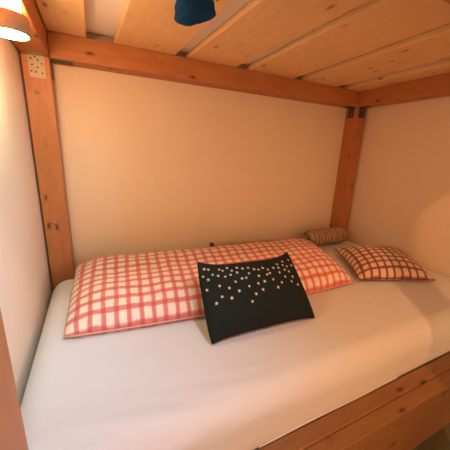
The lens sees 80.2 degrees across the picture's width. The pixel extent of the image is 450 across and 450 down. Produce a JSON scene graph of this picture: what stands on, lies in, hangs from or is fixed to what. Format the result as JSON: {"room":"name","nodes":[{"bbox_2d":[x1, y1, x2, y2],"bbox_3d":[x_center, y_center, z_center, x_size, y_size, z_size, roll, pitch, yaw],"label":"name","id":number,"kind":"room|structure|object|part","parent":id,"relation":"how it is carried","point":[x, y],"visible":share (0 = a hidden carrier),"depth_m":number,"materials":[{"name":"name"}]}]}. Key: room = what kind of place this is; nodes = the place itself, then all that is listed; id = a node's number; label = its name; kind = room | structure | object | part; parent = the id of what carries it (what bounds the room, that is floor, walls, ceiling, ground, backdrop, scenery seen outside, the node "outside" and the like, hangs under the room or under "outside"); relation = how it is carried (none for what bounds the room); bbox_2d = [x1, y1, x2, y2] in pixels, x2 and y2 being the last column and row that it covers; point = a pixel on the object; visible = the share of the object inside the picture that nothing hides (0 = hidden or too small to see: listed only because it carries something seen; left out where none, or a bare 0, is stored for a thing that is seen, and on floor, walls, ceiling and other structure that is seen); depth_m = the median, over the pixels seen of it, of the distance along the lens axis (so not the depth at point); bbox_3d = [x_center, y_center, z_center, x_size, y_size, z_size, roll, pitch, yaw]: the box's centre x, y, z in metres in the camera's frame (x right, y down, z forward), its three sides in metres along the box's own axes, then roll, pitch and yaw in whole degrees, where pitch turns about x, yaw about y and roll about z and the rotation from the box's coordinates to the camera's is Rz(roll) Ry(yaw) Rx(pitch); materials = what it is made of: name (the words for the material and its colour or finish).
{"room":"bedroom","nodes":[
{"label":"bedroom","id":0,"kind":"room"},
{"bbox_2d":[0,37,52,405],"bbox_3d":[-0.434,-0.192,0.167,0.111,2.550,2.400,-5,17,-25],"label":"wall","id":1,"kind":"structure","parent":0,"point":[26,286],"depth_m":0.93,"materials":[{"name":"beige paint"}]},
{"bbox_2d":[43,23,347,269],"bbox_3d":[0.030,-0.587,1.720,2.320,2.550,0.100,-5,17,-25],"label":"wall","id":2,"kind":"structure","parent":0,"point":[151,165],"depth_m":1.60,"materials":[{"name":"beige paint"}]},
{"bbox_2d":[345,96,449,277],"bbox_3d":[1.375,-0.471,1.493,0.100,2.550,1.500,-5,17,-25],"label":"wall","id":3,"kind":"structure","parent":0,"point":[401,197],"depth_m":1.76,"materials":[{"name":"beige paint"}]},
{"bbox_2d":[412,423,449,449],"bbox_3d":[1.280,1.078,0.740,3.500,0.060,3.700,-5,17,-25],"label":"floor","id":4,"kind":"structure","parent":0,"point":[440,440],"depth_m":1.14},
{"bbox_2d":[0,0,449,449],"bbox_3d":[0.296,0.016,1.264,2.085,1.642,1.219,-5,17,-25],"label":"bunk bed","id":5,"kind":"object","parent":4,"relation":"on","point":[404,412],"visible":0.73,"depth_m":1.13,"materials":[{"name":"orange wood"}]},
{"bbox_3d":[-0.364,0.291,0.374,0.100,1.516,0.099,-5,17,-25],"label":"post","id":6,"kind":"part","parent":5,"relation":"part of","materials":[{"name":"orange wood"}]},
{"bbox_2d":[0,0,30,40],"bbox_3d":[-0.564,-0.541,0.693,0.092,0.089,0.092,-5,17,-25],"label":"lamp","id":7,"kind":"object","parent":5,"relation":"attached to","point":[14,25],"visible":1,"depth_m":0.68,"materials":[{"name":"white"}]},
{"bbox_2d":[0,28,28,39],"bbox_3d":[-0.566,-0.503,0.703,0.081,0.010,0.081,-5,17,-25],"label":"diffuser","id":8,"kind":"object","parent":7,"relation":"attached to","point":[9,33],"depth_m":0.70,"materials":[{"name":"white plastic"}]},
{"bbox_3d":[-0.842,0.012,1.348,0.100,1.516,0.099,-5,17,-25],"label":"post","id":9,"kind":"part","parent":5,"relation":"part of","materials":[{"name":"orange wood"}]},
{"bbox_2d":[174,0,218,25],"bbox_3d":[-0.079,-0.632,0.764,0.136,0.111,0.077,2,15,-2],"label":"ornament","id":10,"kind":"object","parent":5,"relation":"hanging from","point":[187,12],"visible":1,"depth_m":0.75,"materials":[{"name":"blue"}]},
{"bbox_2d":[20,241,449,449],"bbox_3d":[0.283,0.417,1.368,2.081,0.237,1.013,-5,17,-25],"label":"mattress","id":11,"kind":"object","parent":5,"relation":"on","point":[161,386],"visible":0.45,"depth_m":0.83,"materials":[{"name":"white fabric"}]},
{"bbox_2d":[63,238,352,337],"bbox_3d":[0.036,0.218,1.385,1.476,0.128,0.591,-5,17,-25],"label":"pillow","id":12,"kind":"object","parent":11,"relation":"on","point":[111,293],"visible":0.75,"depth_m":1.12,"materials":[{"name":"fabric"}]},
{"bbox_2d":[197,252,314,343],"bbox_3d":[0.121,0.259,1.049,0.450,0.219,0.220,-5,17,-25],"label":"cushion","id":13,"kind":"object","parent":11,"relation":"on","point":[238,298],"visible":1,"depth_m":0.99,"materials":[{"name":"grey fabric"}]},
{"bbox_2d":[303,227,346,245],"bbox_3d":[0.757,0.084,2.014,0.340,0.122,0.130,-5,17,-25],"label":"roll","id":14,"kind":"object","parent":11,"relation":"on","point":[331,235],"visible":0.93,"depth_m":1.96,"materials":[{"name":"fabric"}]},
{"bbox_2d":[335,245,435,280],"bbox_3d":[0.939,0.203,1.601,0.494,0.119,0.414,1,15,-4],"label":"checked pillow","id":15,"kind":"object","parent":11,"relation":"on","point":[368,262],"visible":1,"depth_m":1.47,"materials":[{"name":"fabric"}]},
{"bbox_2d":[34,0,449,84],"bbox_3d":[0.350,-0.842,1.038,1.980,0.132,1.150,-5,17,-25],"label":"mattress","id":16,"kind":"object","parent":5,"relation":"on","point":[102,17],"visible":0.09,"depth_m":1.07,"materials":[{"name":"fabric"}]},
{"bbox_2d":[210,237,302,246],"bbox_3d":[0.271,0.113,1.884,0.812,0.066,0.034,-5,17,-25],"label":"wooden rod","id":17,"kind":"object","parent":5,"relation":"on","point":[212,244],"visible":0.68,"depth_m":1.80,"materials":[{"name":"brown wood"}]},
{"bbox_3d":[-0.073,0.561,1.281,0.370,0.022,1.088,-5,17,-25],"label":"board","id":18,"kind":"part","parent":5,"relation":"part of","materials":[{"name":"brown wood"}]},
{"bbox_3d":[0.952,-0.137,2.186,0.100,1.516,0.099,-5,17,-25],"label":"post","id":19,"kind":"part","parent":5,"relation":"part of","materials":[{"name":"orange wood"}]},
{"bbox_3d":[0.270,0.532,1.441,0.370,0.022,1.088,-5,17,-25],"label":"board","id":20,"kind":"part","parent":5,"relation":"part of","materials":[{"name":"brown wood"}]},
{"bbox_3d":[0.505,0.646,0.929,1.883,0.085,0.054,-5,17,-25],"label":"rail","id":21,"kind":"part","parent":5,"relation":"part of","materials":[{"name":"brown wood"}]},
{"bbox_3d":[0.526,0.659,0.886,1.883,0.083,0.046,-5,17,-25],"label":"rail","id":22,"kind":"part","parent":5,"relation":"part of","materials":[{"name":"brown wood"}]}
]}

